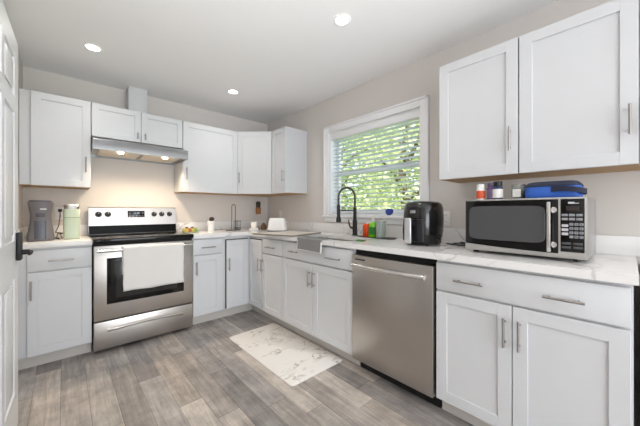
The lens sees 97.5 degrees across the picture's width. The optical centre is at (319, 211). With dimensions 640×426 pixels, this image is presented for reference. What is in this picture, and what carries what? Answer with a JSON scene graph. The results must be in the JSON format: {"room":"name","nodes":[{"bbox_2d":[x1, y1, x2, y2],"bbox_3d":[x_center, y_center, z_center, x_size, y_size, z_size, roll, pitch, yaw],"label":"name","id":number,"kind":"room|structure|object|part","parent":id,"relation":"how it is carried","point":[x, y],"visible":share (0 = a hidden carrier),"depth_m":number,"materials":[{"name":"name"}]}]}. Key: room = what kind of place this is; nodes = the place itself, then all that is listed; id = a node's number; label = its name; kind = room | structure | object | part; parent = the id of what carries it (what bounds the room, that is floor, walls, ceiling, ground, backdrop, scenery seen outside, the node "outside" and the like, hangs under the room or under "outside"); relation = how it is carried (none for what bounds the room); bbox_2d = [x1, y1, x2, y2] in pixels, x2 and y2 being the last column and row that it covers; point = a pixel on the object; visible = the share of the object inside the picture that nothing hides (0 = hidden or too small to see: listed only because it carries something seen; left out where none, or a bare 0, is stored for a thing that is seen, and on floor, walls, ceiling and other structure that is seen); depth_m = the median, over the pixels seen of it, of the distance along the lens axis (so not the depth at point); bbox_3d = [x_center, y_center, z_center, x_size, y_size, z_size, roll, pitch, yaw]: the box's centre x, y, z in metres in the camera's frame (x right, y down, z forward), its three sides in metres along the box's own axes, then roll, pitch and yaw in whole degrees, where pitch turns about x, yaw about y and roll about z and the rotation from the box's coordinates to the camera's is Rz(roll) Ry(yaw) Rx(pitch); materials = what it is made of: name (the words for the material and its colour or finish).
{"room":"kitchen","nodes":[
{"label":"kitchen","id":0,"kind":"room"},
{"bbox_2d":[2,0,22,227],"bbox_3d":[-1.272,-0.051,0.920,0.120,2.384,3.900,0,0,-42],"label":"wall","id":1,"kind":"structure","parent":0,"point":[20,66],"depth_m":2.23,"materials":[{"name":"beige paint"}]},
{"bbox_2d":[0,0,32,425],"bbox_3d":[-1.343,0.122,1.207,0.096,2.022,0.812,0,0,-41],"label":"door","id":2,"kind":"structure","parent":1,"relation":"in","point":[11,240],"depth_m":1.30,"materials":[{"name":"white paint"}]},
{"bbox_3d":[-1.573,0.183,1.469,0.020,0.145,0.060,0,0,-41],"label":"latch plate","id":3,"kind":"part","parent":2,"relation":"part of","materials":[{"name":"black metal"}]},
{"bbox_3d":[-1.526,0.216,1.462,0.040,0.026,0.098,0,0,-41],"label":"lever handle","id":4,"kind":"part","parent":2,"relation":"part of","materials":[{"name":"black metal"}]},
{"bbox_2d":[23,66,266,235],"bbox_3d":[-2.227,-0.051,2.790,4.150,2.384,0.150,0,0,-42],"label":"wall","id":5,"kind":"structure","parent":0,"point":[114,183],"depth_m":2.95,"materials":[{"name":"beige paint"}]},
{"bbox_2d":[18,225,86,239],"bbox_3d":[-2.163,0.179,2.304,0.423,0.100,0.647,0,0,-42],"label":"backsplash","id":6,"kind":"structure","parent":5,"relation":"attached to","point":[83,228],"depth_m":2.53,"materials":[{"name":"white stone"}]},
{"bbox_2d":[19,88,90,189],"bbox_3d":[-2.258,-0.580,2.415,0.432,0.748,0.355,0,0,-42],"label":"upper cabinet","id":7,"kind":"object","parent":5,"relation":"attached to","point":[55,130],"visible":1,"depth_m":2.30,"materials":[{"name":"white paint"}]},
{"bbox_3d":[-2.015,-0.400,2.419,0.011,0.132,0.034,0,0,-42],"label":"handle","id":8,"kind":"part","parent":7,"relation":"part of","materials":[{"name":"silver metal"}]},
{"bbox_2d":[55,209,62,233],"bbox_3d":[-2.310,0.089,2.490,0.163,0.218,0.058,0,0,39],"label":"power cord","id":9,"kind":"object","parent":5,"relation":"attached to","point":[59,210],"visible":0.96,"depth_m":2.52,"materials":[{"name":"plastic"}]},
{"bbox_2d":[55,207,63,219],"bbox_3d":[-2.365,0.021,2.556,0.070,0.114,0.008,0,0,-42],"label":"wall outlet","id":10,"kind":"object","parent":5,"relation":"attached to","point":[57,214],"visible":0.79,"depth_m":2.55,"materials":[{"name":"white plastic"}]},
{"bbox_2d":[91,102,181,148],"bbox_3d":[-1.821,-0.807,2.814,0.747,0.294,0.355,0,0,-42],"label":"upper cabinet","id":11,"kind":"object","parent":5,"relation":"attached to","point":[109,122],"visible":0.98,"depth_m":2.67,"materials":[{"name":"white paint"}]},
{"bbox_3d":[-1.868,-0.808,2.589,0.369,0.293,0.019,0,0,-42],"label":"door","id":12,"kind":"part","parent":11,"relation":"part of","materials":[{"name":"white paint"}]},
{"bbox_2d":[126,86,146,112],"bbox_3d":[-1.887,-1.099,2.891,0.160,0.287,0.152,0,0,-42],"label":"duct cover","id":13,"kind":"object","parent":11,"relation":"on","point":[136,98],"visible":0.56,"depth_m":2.83,"materials":[{"name":"white paint"}]},
{"bbox_3d":[-1.592,-0.808,2.841,0.370,0.293,0.019,0,0,-42],"label":"door","id":14,"kind":"part","parent":11,"relation":"part of","materials":[{"name":"white paint"}]},
{"bbox_2d":[91,136,187,164],"bbox_3d":[-1.770,-0.589,2.759,0.747,0.140,0.492,0,0,-42],"label":"range hood","id":15,"kind":"object","parent":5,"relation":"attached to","point":[106,148],"visible":0.96,"depth_m":2.63,"materials":[{"name":"silver metal"}]},
{"bbox_3d":[-1.772,-0.542,2.761,0.735,0.006,0.474,0,0,-42],"label":"plate","id":16,"kind":"part","parent":15,"relation":"part of","materials":[{"name":"grey metal"}]},
{"bbox_2d":[174,121,237,194],"bbox_3d":[-1.314,-0.580,3.276,0.618,0.748,0.355,0,0,-42],"label":"upper cabinet","id":17,"kind":"object","parent":5,"relation":"attached to","point":[211,166],"visible":0.93,"depth_m":3.15,"materials":[{"name":"white paint"}]},
{"bbox_2d":[256,201,260,213],"bbox_3d":[-0.856,-0.047,3.898,0.068,0.175,0.052,0,0,-42],"label":"wall holder","id":18,"kind":"object","parent":5,"relation":"attached to","point":[258,204],"visible":1,"depth_m":3.88,"materials":[{"name":"orange wood"}]},
{"bbox_2d":[256,208,260,213],"bbox_3d":[-0.856,-0.004,3.898,0.068,0.090,0.052,0,0,-42],"label":"wooden cup","id":19,"kind":"object","parent":18,"relation":"on","point":[258,210],"depth_m":3.87,"materials":[{"name":"orange wood"}]},
{"bbox_2d":[233,131,284,196],"bbox_3d":[-0.777,-0.580,3.593,0.620,0.748,0.612,0,0,-42],"label":"upper cabinet","id":20,"kind":"object","parent":5,"relation":"attached to","point":[254,148],"visible":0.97,"depth_m":3.37,"materials":[{"name":"white paint"}]},
{"bbox_3d":[-0.784,-0.581,3.374,0.406,0.747,0.019,0,0,3],"label":"door","id":21,"kind":"part","parent":20,"relation":"part of","materials":[{"name":"white paint"}]},
{"bbox_2d":[17,310,473,425],"bbox_3d":[0.128,1.171,0.112,4.020,0.060,7.020,0,0,-42],"label":"floor","id":22,"kind":"structure","parent":0,"point":[195,375],"depth_m":1.78,"materials":[{"name":"grey wood"}]},
{"bbox_2d":[18,245,91,370],"bbox_3d":[-2.159,0.704,2.298,0.421,0.872,0.663,0,0,-42],"label":"base cabinet","id":23,"kind":"object","parent":22,"relation":"on","point":[55,283],"visible":0.91,"depth_m":2.08,"materials":[{"name":"white paint"}]},
{"bbox_3d":[-2.040,0.563,1.981,0.011,0.135,0.036,0,0,-42],"label":"handle","id":24,"kind":"part","parent":23,"relation":"part of","materials":[{"name":"silver metal"}]},
{"bbox_2d":[18,225,91,248],"bbox_3d":[-2.162,0.197,2.302,0.423,0.136,0.652,0,0,-42],"label":"countertop","id":25,"kind":"structure","parent":23,"relation":"on","point":[84,239],"depth_m":2.16,"materials":[{"name":"white stone"}]},
{"bbox_2d":[26,200,54,241],"bbox_3d":[-2.175,0.072,2.189,0.156,0.312,0.202,0,0,-42],"label":"coffee maker","id":26,"kind":"object","parent":25,"relation":"on","point":[40,228],"visible":1,"depth_m":2.13,"materials":[{"name":"grey plastic"}]},
{"bbox_3d":[-2.122,0.030,2.131,0.052,0.027,0.015,0,0,-42],"label":"brew spout","id":27,"kind":"part","parent":26,"relation":"part of","materials":[{"name":"grey"}]},
{"bbox_3d":[-2.180,-0.077,2.195,0.136,0.012,0.172,0,0,-42],"label":"lid","id":28,"kind":"part","parent":26,"relation":"part of","materials":[{"name":"grey plastic"}]},
{"bbox_2d":[55,205,79,238],"bbox_3d":[-2.125,0.087,2.354,0.169,0.282,0.236,0,0,-42],"label":"canister","id":29,"kind":"object","parent":25,"relation":"on","point":[71,213],"visible":0.99,"depth_m":2.29,"materials":[{"name":"green plastic"}]},
{"bbox_3d":[-2.065,-0.036,2.335,0.102,0.035,0.120,0,0,-42],"label":"lid","id":30,"kind":"part","parent":29,"relation":"part of","materials":[{"name":"silver metal"}]},
{"bbox_3d":[-1.943,0.356,2.107,0.354,0.146,0.019,0,0,-42],"label":"drawer","id":31,"kind":"part","parent":23,"relation":"part of","materials":[{"name":"white paint"}]},
{"bbox_3d":[-1.943,0.738,2.107,0.354,0.595,0.019,0,0,-42],"label":"door","id":32,"kind":"part","parent":23,"relation":"part of","materials":[{"name":"white paint"}]},
{"bbox_3d":[-1.923,0.363,2.088,0.142,0.011,0.036,0,0,-42],"label":"handle","id":33,"kind":"part","parent":23,"relation":"part of","materials":[{"name":"silver metal"}]},
{"bbox_2d":[88,207,193,351],"bbox_3d":[-1.694,0.550,2.670,0.756,1.179,0.706,0,0,-42],"label":"electric range","id":34,"kind":"object","parent":22,"relation":"on","point":[119,317],"visible":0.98,"depth_m":2.48,"materials":[{"name":"silver metal"}]},
{"bbox_3d":[-2.106,0.031,2.671,0.052,0.052,0.037,0,0,-42],"label":"knob","id":35,"kind":"part","parent":34,"relation":"part of","materials":[{"name":"black plastic"}]},
{"bbox_3d":[-1.902,0.090,2.898,0.754,0.259,0.068,0,0,-42],"label":"control panel","id":36,"kind":"part","parent":34,"relation":"part of","materials":[{"name":"silver metal"}]},
{"bbox_2d":[89,231,193,243],"bbox_3d":[-1.685,0.237,2.660,0.756,0.035,0.581,0,0,-42],"label":"cooktop","id":37,"kind":"object","parent":34,"relation":"in","point":[105,237],"depth_m":2.54,"materials":[{"name":"black glass"}]},
{"bbox_3d":[-1.522,0.999,2.481,0.748,0.224,0.053,0,0,-42],"label":"storage drawer","id":38,"kind":"part","parent":34,"relation":"part of","materials":[{"name":"silver metal"}]},
{"bbox_3d":[-1.522,0.579,2.481,0.748,0.600,0.053,0,0,-42],"label":"oven door","id":39,"kind":"part","parent":34,"relation":"part of","materials":[{"name":"silver metal"}]},
{"bbox_3d":[-1.480,0.314,2.435,0.715,0.026,0.070,0,0,-42],"label":"door handle","id":40,"kind":"part","parent":34,"relation":"part of","materials":[{"name":"silver metal"}]},
{"bbox_3d":[-1.504,0.567,2.460,0.583,0.372,0.004,0,0,-42],"label":"door glass","id":41,"kind":"part","parent":34,"relation":"part of","materials":[{"name":"black"}]},
{"bbox_2d":[122,242,183,291],"bbox_3d":[-1.436,0.470,2.442,0.465,0.364,0.055,0,0,-42],"label":"dish towel","id":42,"kind":"object","parent":34,"relation":"hanging from","point":[154,265],"visible":0.99,"depth_m":2.41,"materials":[{"name":"white fabric"}]},
{"bbox_2d":[192,237,223,324],"bbox_3d":[-1.321,0.704,3.062,0.318,0.872,0.663,0,0,-42],"label":"base cabinet","id":43,"kind":"object","parent":22,"relation":"on","point":[208,253],"visible":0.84,"depth_m":2.85,"materials":[{"name":"white paint"}]},
{"bbox_3d":[-1.138,0.356,2.841,0.284,0.146,0.019,0,0,-42],"label":"drawer","id":44,"kind":"part","parent":43,"relation":"part of","materials":[{"name":"white paint"}]},
{"bbox_3d":[-1.138,0.738,2.841,0.284,0.595,0.019,0,0,-42],"label":"door","id":45,"kind":"part","parent":43,"relation":"part of","materials":[{"name":"white paint"}]},
{"bbox_2d":[221,235,268,317],"bbox_3d":[-0.784,0.704,3.386,0.909,0.872,0.907,0,0,-42],"label":"base cabinet","id":46,"kind":"object","parent":22,"relation":"on","point":[242,254],"visible":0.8,"depth_m":3.05,"materials":[{"name":"white paint"}]},
{"bbox_3d":[-0.897,0.669,3.059,0.254,0.720,0.019,0,0,-42],"label":"door","id":47,"kind":"part","parent":46,"relation":"part of","materials":[{"name":"white paint"}]},
{"bbox_3d":[-0.698,0.669,3.048,0.019,0.720,0.261,0,0,-42],"label":"door","id":48,"kind":"part","parent":46,"relation":"part of","materials":[{"name":"white paint"}]},
{"bbox_2d":[176,220,639,285],"bbox_3d":[-0.018,0.197,2.308,1.230,0.136,3.532,0,0,-42],"label":"countertop","id":49,"kind":"structure","parent":46,"relation":"on","point":[614,260],"depth_m":1.53,"materials":[{"name":"white stone"}]},
{"bbox_2d":[207,221,214,231],"bbox_3d":[-1.197,0.167,3.086,0.080,0.122,0.080,0,0,-42],"label":"utensil cup","id":50,"kind":"object","parent":49,"relation":"on","point":[210,224],"visible":0.88,"depth_m":3.06,"materials":[{"name":"white ceramic"}]},
{"bbox_2d":[226,204,239,230],"bbox_3d":[-1.026,0.072,3.310,0.176,0.310,0.120,0,0,-42],"label":"paper towel holder","id":51,"kind":"object","parent":49,"relation":"on","point":[236,227],"visible":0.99,"depth_m":3.30,"materials":[{"name":"grey metal"}]},
{"bbox_2d":[261,223,266,229],"bbox_3d":[-0.695,0.186,3.463,0.072,0.084,0.072,0,0,-42],"label":"lidded pot","id":52,"kind":"object","parent":49,"relation":"on","point":[263,226],"visible":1,"depth_m":3.44,"materials":[{"name":"brown wood"}]},
{"bbox_2d":[267,218,287,230],"bbox_3d":[-0.486,0.152,3.230,0.222,0.153,0.144,0,0,3],"label":"toaster","id":53,"kind":"object","parent":49,"relation":"on","point":[274,223],"visible":0.98,"depth_m":3.17,"materials":[{"name":"white plastic"}]},
{"bbox_2d":[253,231,320,236],"bbox_3d":[-0.325,0.222,2.819,0.494,0.012,0.475,0,0,30],"label":"cutting board","id":54,"kind":"object","parent":49,"relation":"on","point":[279,233],"visible":1,"depth_m":2.74,"materials":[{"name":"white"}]},
{"bbox_2d":[296,236,328,253],"bbox_3d":[-0.066,0.278,2.342,0.088,0.111,0.319,0,0,-42],"label":"hand towel","id":55,"kind":"object","parent":49,"relation":"on","point":[311,244],"visible":1,"depth_m":2.30,"materials":[{"name":"grey fabric"}]},
{"bbox_2d":[336,187,357,235],"bbox_3d":[0.256,-0.004,2.666,0.210,0.463,0.063,0,0,12],"label":"kitchen faucet","id":56,"kind":"object","parent":49,"relation":"on","point":[338,219],"visible":1,"depth_m":2.64,"materials":[{"name":"black metal"}]},
{"bbox_3d":[0.330,0.097,2.651,0.060,0.262,0.060,0,0,-42],"label":"post","id":57,"kind":"part","parent":56,"relation":"part of","materials":[{"name":"black metal"}]},
{"bbox_2d":[358,236,396,238],"bbox_3d":[0.489,0.225,2.417,0.120,0.006,0.350,0,0,-42],"label":"tray","id":58,"kind":"object","parent":49,"relation":"on","point":[358,236],"visible":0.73,"depth_m":2.38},
{"bbox_2d":[363,222,368,236],"bbox_3d":[0.418,0.161,2.495,0.062,0.128,0.074,0,0,-42],"label":"soap bottle","id":59,"kind":"object","parent":58,"relation":"on","point":[366,225],"visible":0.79,"depth_m":2.47,"materials":[{"name":"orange plastic"}]},
{"bbox_2d":[368,218,375,236],"bbox_3d":[0.458,0.140,2.437,0.057,0.170,0.073,0,0,-42],"label":"dish soap bottle","id":60,"kind":"object","parent":58,"relation":"on","point":[371,230],"visible":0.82,"depth_m":2.41,"materials":[{"name":"green plastic"}]},
{"bbox_2d":[375,221,385,237],"bbox_3d":[0.511,0.153,2.363,0.092,0.145,0.092,0,0,-42],"label":"cup","id":61,"kind":"object","parent":58,"relation":"on","point":[380,226],"visible":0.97,"depth_m":2.33,"materials":[{"name":"white plastic"}]},
{"bbox_2d":[382,208,393,220],"bbox_3d":[0.540,0.099,2.323,0.048,0.241,0.149,0,0,-42],"label":"dish brush","id":62,"kind":"object","parent":61,"relation":"in","point":[389,211],"visible":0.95,"depth_m":2.27,"materials":[{"name":"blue plastic"}]},
{"bbox_2d":[403,201,464,245],"bbox_3d":[0.798,0.080,1.944,0.478,0.296,0.278,0,0,2],"label":"air fryer","id":63,"kind":"object","parent":49,"relation":"on","point":[423,221],"visible":0.95,"depth_m":1.84,"materials":[{"name":"black plastic"}]},
{"bbox_3d":[0.574,0.127,1.836,0.016,0.167,0.048,0,0,-38],"label":"handle","id":64,"kind":"part","parent":63,"relation":"part of","materials":[{"name":"silver metal"}]},
{"bbox_2d":[403,219,423,241],"bbox_3d":[0.621,0.126,1.873,0.029,0.145,0.160,0,0,-38],"label":"basket","id":65,"kind":"object","parent":63,"relation":"on","point":[417,224],"depth_m":1.83,"materials":[{"name":"black plastic"}]},
{"bbox_3d":[0.959,0.222,1.907,0.160,0.010,0.174,0,0,-16],"label":"power cord","id":66,"kind":"part","parent":63,"relation":"part of","materials":[{"name":"black plastic"}]},
{"bbox_2d":[465,197,595,261],"bbox_3d":[1.111,0.082,1.508,0.401,0.292,0.503,0,0,-41],"label":"microwave","id":67,"kind":"object","parent":49,"relation":"on","point":[558,227],"visible":1,"depth_m":1.35,"materials":[{"name":"silver metal"}]},
{"bbox_2d":[476,184,484,199],"bbox_3d":[0.934,-0.110,1.633,0.046,0.092,0.046,0,0,-42],"label":"pill bottle","id":68,"kind":"object","parent":67,"relation":"on","point":[480,192],"visible":0.93,"depth_m":1.62,"materials":[{"name":"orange plastic"}]},
{"bbox_2d":[487,183,492,198],"bbox_3d":[0.998,-0.114,1.637,0.044,0.100,0.044,0,0,-42],"label":"pill bottle","id":69,"kind":"object","parent":67,"relation":"on","point":[489,185],"visible":0.56,"depth_m":1.62,"materials":[{"name":"purple plastic"}]},
{"bbox_2d":[492,181,502,198],"bbox_3d":[0.987,-0.114,1.559,0.051,0.100,0.051,0,0,-42],"label":"pill bottle","id":70,"kind":"object","parent":67,"relation":"on","point":[497,191],"visible":0.89,"depth_m":1.54,"materials":[{"name":"blue"}]},
{"bbox_3d":[0.955,0.069,1.432,0.006,0.248,0.401,0,0,-41],"label":"door","id":71,"kind":"part","parent":67,"relation":"part of","materials":[{"name":"black glass"}]},
{"bbox_2d":[511,184,525,198],"bbox_3d":[1.057,-0.103,1.497,0.064,0.078,0.064,0,0,-42],"label":"candle jar","id":72,"kind":"object","parent":67,"relation":"on","point":[517,190],"visible":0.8,"depth_m":1.47,"materials":[{"name":"white glass"}]},
{"bbox_3d":[1.060,0.072,1.286,0.030,0.230,0.035,0,0,-41],"label":"door handle","id":73,"kind":"part","parent":67,"relation":"part of","materials":[{"name":"silver metal"}]},
{"bbox_2d":[525,180,586,197],"bbox_3d":[1.163,-0.104,1.384,0.204,0.080,0.236,0,0,-42],"label":"lunch bag","id":74,"kind":"object","parent":67,"relation":"on","point":[565,188],"visible":0.92,"depth_m":1.32,"materials":[{"name":"blue fabric"}]},
{"bbox_3d":[1.162,-0.132,1.397,0.182,0.024,0.210,0,0,-42],"label":"bag lid","id":75,"kind":"part","parent":74,"relation":"part of","materials":[{"name":"blue fabric"}]},
{"bbox_3d":[1.119,0.064,1.245,0.006,0.238,0.080,0,0,-41],"label":"control panel","id":76,"kind":"part","parent":67,"relation":"part of","materials":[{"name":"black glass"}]},
{"bbox_3d":[-0.803,0.217,3.418,0.104,0.022,0.090,0,0,-8],"label":"soap dish","id":77,"kind":"object","parent":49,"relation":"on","visible":0},
{"bbox_2d":[251,222,256,227],"bbox_3d":[-0.803,0.162,3.418,0.068,0.088,0.068,0,0,-8],"label":"candle","id":78,"kind":"object","parent":77,"relation":"on","point":[253,224],"visible":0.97,"depth_m":3.38,"materials":[{"name":"white wax"}]},
{"bbox_2d":[260,237,288,328],"bbox_3d":[-0.265,0.704,2.999,0.663,0.872,0.361,0,0,-42],"label":"base cabinet","id":79,"kind":"object","parent":22,"relation":"on","point":[272,256],"visible":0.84,"depth_m":2.80,"materials":[{"name":"white paint"}]},
{"bbox_3d":[-0.476,0.356,2.806,0.019,0.146,0.353,0,0,-42],"label":"drawer","id":80,"kind":"part","parent":79,"relation":"part of","materials":[{"name":"white paint"}]},
{"bbox_3d":[-0.476,0.738,2.806,0.019,0.595,0.353,0,0,-42],"label":"door","id":81,"kind":"part","parent":79,"relation":"part of","materials":[{"name":"white paint"}]},
{"bbox_2d":[229,323,341,385],"bbox_3d":[-0.322,1.136,2.334,0.490,0.008,0.956,0,0,-42],"label":"floor mat","id":82,"kind":"object","parent":22,"relation":"on","point":[294,359],"visible":1,"depth_m":2.23,"materials":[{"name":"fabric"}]},
{"bbox_2d":[282,237,360,365],"bbox_3d":[0.155,0.704,2.539,0.663,0.872,0.882,0,0,-42],"label":"base cabinet","id":83,"kind":"object","parent":22,"relation":"on","point":[316,287],"visible":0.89,"depth_m":2.28,"materials":[{"name":"white paint"}]},
{"bbox_3d":[-0.204,0.738,2.508,0.019,0.595,0.435,0,0,-42],"label":"door","id":84,"kind":"part","parent":83,"relation":"part of","materials":[{"name":"white paint"}]},
{"bbox_3d":[-0.057,0.563,2.306,0.036,0.135,0.011,0,0,-42],"label":"handle","id":85,"kind":"part","parent":83,"relation":"part of","materials":[{"name":"silver metal"}]},
{"bbox_3d":[-0.056,0.356,2.345,0.019,0.146,0.874,0,0,-42],"label":"drawer","id":86,"kind":"part","parent":83,"relation":"part of","materials":[{"name":"white paint"}]},
{"bbox_3d":[0.092,0.738,2.183,0.019,0.595,0.435,0,0,-42],"label":"door","id":87,"kind":"part","parent":83,"relation":"part of","materials":[{"name":"white paint"}]},
{"bbox_2d":[351,249,441,407],"bbox_3d":[0.632,0.706,1.965,0.678,0.868,0.595,0,0,-42],"label":"dishwasher","id":88,"kind":"object","parent":22,"relation":"on","point":[394,295],"visible":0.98,"depth_m":1.73,"materials":[{"name":"silver metal"}]},
{"bbox_3d":[0.404,0.373,1.758,0.064,0.029,0.532,0,0,-42],"label":"handle","id":89,"kind":"part","parent":88,"relation":"part of","materials":[{"name":"silver metal"}]},
{"bbox_2d":[436,260,633,425],"bbox_3d":[1.111,0.704,1.492,0.663,0.872,0.736,0,0,-42],"label":"base cabinet","id":90,"kind":"object","parent":22,"relation":"on","point":[514,347],"visible":0.98,"depth_m":1.25,"materials":[{"name":"white paint"}]},
{"bbox_3d":[0.749,0.363,1.423,0.036,0.011,0.137,0,0,-42],"label":"handle","id":91,"kind":"part","parent":90,"relation":"part of","materials":[{"name":"silver metal"}]},
{"bbox_3d":[0.773,0.738,1.436,0.019,0.595,0.355,0,0,-42],"label":"door","id":92,"kind":"part","parent":90,"relation":"part of","materials":[{"name":"white paint"}]},
{"bbox_3d":[0.855,0.563,1.306,0.036,0.135,0.011,0,0,-42],"label":"handle","id":93,"kind":"part","parent":90,"relation":"part of","materials":[{"name":"silver metal"}]},
{"bbox_3d":[0.894,0.563,1.263,0.036,0.135,0.011,0,0,-42],"label":"handle","id":94,"kind":"part","parent":90,"relation":"part of","materials":[{"name":"silver metal"}]},
{"bbox_3d":[0.898,0.356,1.300,0.019,0.146,0.725,0,0,-42],"label":"drawer","id":95,"kind":"part","parent":90,"relation":"part of","materials":[{"name":"white paint"}]},
{"bbox_3d":[0.996,0.363,1.151,0.036,0.011,0.133,0,0,-42],"label":"handle","id":96,"kind":"part","parent":90,"relation":"part of","materials":[{"name":"silver metal"}]},
{"bbox_3d":[1.019,0.738,1.167,0.019,0.595,0.366,0,0,-42],"label":"door","id":97,"kind":"part","parent":90,"relation":"part of","materials":[{"name":"white paint"}]},
{"bbox_2d":[4,0,558,124],"bbox_3d":[0.132,-1.293,0.204,4.150,0.100,7.150,0,0,-42],"label":"ceiling","id":98,"kind":"structure","parent":0,"point":[283,58],"depth_m":2.04,"materials":[{"name":"white paint"}]},
{"bbox_2d":[83,43,101,51],"bbox_3d":[-1.724,-1.240,2.132,0.114,0.005,0.114,0,0,-42],"label":"recessed light","id":99,"kind":"object","parent":98,"relation":"in","point":[92,47],"visible":1,"depth_m":2.13,"materials":[{"name":"white paint"}]},
{"bbox_2d":[227,89,238,93],"bbox_3d":[-0.904,-1.240,2.919,0.114,0.005,0.114,0,0,-42],"label":"recessed light","id":100,"kind":"object","parent":98,"relation":"in","point":[232,91],"visible":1,"depth_m":2.91,"materials":[{"name":"white paint"}]},
{"bbox_2d":[333,14,350,25],"bbox_3d":[0.143,-1.240,1.825,0.114,0.005,0.114,0,0,-42],"label":"recessed light","id":101,"kind":"object","parent":98,"relation":"in","point":[341,19],"visible":1,"depth_m":1.82,"materials":[{"name":"white paint"}]},
{"bbox_2d":[267,0,639,425],"bbox_3d":[1.660,-0.051,1.496,0.150,2.384,7.000,0,0,-42],"label":"wall","id":102,"kind":"structure","parent":0,"point":[616,194],"depth_m":2.17,"materials":[{"name":"beige paint"}]},
{"bbox_2d":[272,126,306,194],"bbox_3d":[-0.378,-0.580,3.352,0.355,0.748,0.283,0,0,-42],"label":"upper cabinet","id":103,"kind":"object","parent":102,"relation":"attached to","point":[289,145],"visible":1,"depth_m":3.26,"materials":[{"name":"white paint"}]},
{"bbox_3d":[-0.477,-0.581,3.261,0.019,0.747,0.278,0,0,-42],"label":"door","id":104,"kind":"part","parent":103,"relation":"part of","materials":[{"name":"white paint"}]},
{"bbox_2d":[322,95,428,224],"bbox_3d":[0.508,-0.405,2.733,0.182,1.042,1.234,0,0,-42],"label":"window","id":105,"kind":"structure","parent":102,"relation":"in","point":[422,102],"depth_m":2.66,"materials":[{"name":"white paint"}]},
{"bbox_3d":[0.453,0.079,2.683,0.034,0.074,1.234,0,0,-42],"label":"sill","id":106,"kind":"part","parent":105,"relation":"part of","materials":[{"name":"white paint"}]},
{"bbox_2d":[331,109,418,212],"bbox_3d":[0.496,-0.412,2.722,0.074,0.858,1.036,0,0,-42],"label":"window blind","id":107,"kind":"object","parent":105,"relation":"attached to","point":[411,116],"visible":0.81,"depth_m":2.65,"materials":[{"name":"white paint"}]},
{"bbox_3d":[0.503,0.009,2.728,0.048,0.017,1.020,0,0,-42],"label":"rail","id":108,"kind":"part","parent":107,"relation":"part of","materials":[{"name":"white paint"}]},
{"bbox_3d":[0.503,-0.392,2.728,0.054,0.785,0.002,0,0,-42],"label":"ladder cord","id":109,"kind":"part","parent":107,"relation":"part of","materials":[{"name":"white fabric"}]},
{"bbox_3d":[0.772,-0.392,2.433,0.054,0.785,0.002,0,0,-42],"label":"ladder cord","id":110,"kind":"part","parent":107,"relation":"part of","materials":[{"name":"white fabric"}]},
{"bbox_3d":[0.552,-0.407,2.773,0.037,0.867,1.042,0,0,-42],"label":"sash","id":111,"kind":"part","parent":105,"relation":"part of","materials":[{"name":"white paint"}]},
{"bbox_2d":[176,220,639,256],"bbox_3d":[-0.018,0.179,2.308,1.230,0.100,3.532,0,0,-42],"label":"backsplash","id":112,"kind":"structure","parent":102,"relation":"attached to","point":[605,244],"depth_m":2.48,"materials":[{"name":"white stone"}]},
{"bbox_2d":[444,211,450,225],"bbox_3d":[0.961,0.056,2.145,0.008,0.114,0.070,0,0,-42],"label":"wall outlet","id":113,"kind":"object","parent":102,"relation":"attached to","point":[447,214],"visible":0.77,"depth_m":2.13,"materials":[{"name":"white plastic"}]},
{"bbox_2d":[439,37,530,182],"bbox_3d":[1.043,-0.580,1.795,0.355,0.748,0.439,0,0,-42],"label":"upper cabinet","id":114,"kind":"object","parent":102,"relation":"attached to","point":[479,91],"visible":0.97,"depth_m":1.69,"materials":[{"name":"white paint"}]},
{"bbox_3d":[1.047,-0.400,1.551,0.034,0.132,0.011,0,0,-42],"label":"handle","id":115,"kind":"part","parent":114,"relation":"part of","materials":[{"name":"silver metal"}]},
{"bbox_2d":[519,0,639,177],"bbox_3d":[1.486,-0.580,1.309,0.355,0.748,0.872,0,0,-42],"label":"upper cabinet","id":116,"kind":"object","parent":102,"relation":"attached to","point":[579,74],"visible":1,"depth_m":1.35,"materials":[{"name":"white paint"}]},
{"bbox_3d":[1.348,-0.400,1.221,0.034,0.132,0.011,0,0,-42],"label":"handle","id":117,"kind":"part","parent":116,"relation":"part of","materials":[{"name":"silver metal"}]},
{"label":"outside","id":118,"kind":"structure","parent":0,"visible":0},
{"bbox_3d":[21.632,1.491,24.452,59.400,0.100,120.000,0,0,-42],"label":"ground","id":119,"kind":"structure","parent":118,"visible":0},
{"bbox_2d":[341,133,380,209],"bbox_3d":[0.378,-0.608,6.619,2.177,4.108,2.174,0,0,-42],"label":"leafy tree","id":120,"kind":"object","parent":119,"relation":"on","point":[352,164],"visible":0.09,"depth_m":6.24,"materials":[{"name":"green plant"}]},
{"bbox_2d":[341,129,389,209],"bbox_3d":[0.900,-1.322,10.542,3.969,5.533,3.969,0,0,-42],"label":"leafy tree","id":121,"kind":"object","parent":119,"relation":"on","point":[356,188],"visible":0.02,"depth_m":9.66,"materials":[{"name":"green plant"}]},
{"bbox_2d":[352,120,418,208],"bbox_3d":[1.510,-0.388,4.828,1.957,3.670,1.940,0,0,-42],"label":"leafy tree","id":122,"kind":"object","parent":119,"relation":"on","point":[396,143],"visible":0.13,"depth_m":4.64,"materials":[{"name":"green plant"}]},
{"bbox_2d":[368,122,418,208],"bbox_3d":[2.786,-1.260,7.553,3.085,5.409,3.112,0,0,-42],"label":"leafy tree","id":123,"kind":"object","parent":119,"relation":"on","point":[384,172],"visible":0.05,"depth_m":7.28,"materials":[{"name":"green plant"}]}
]}

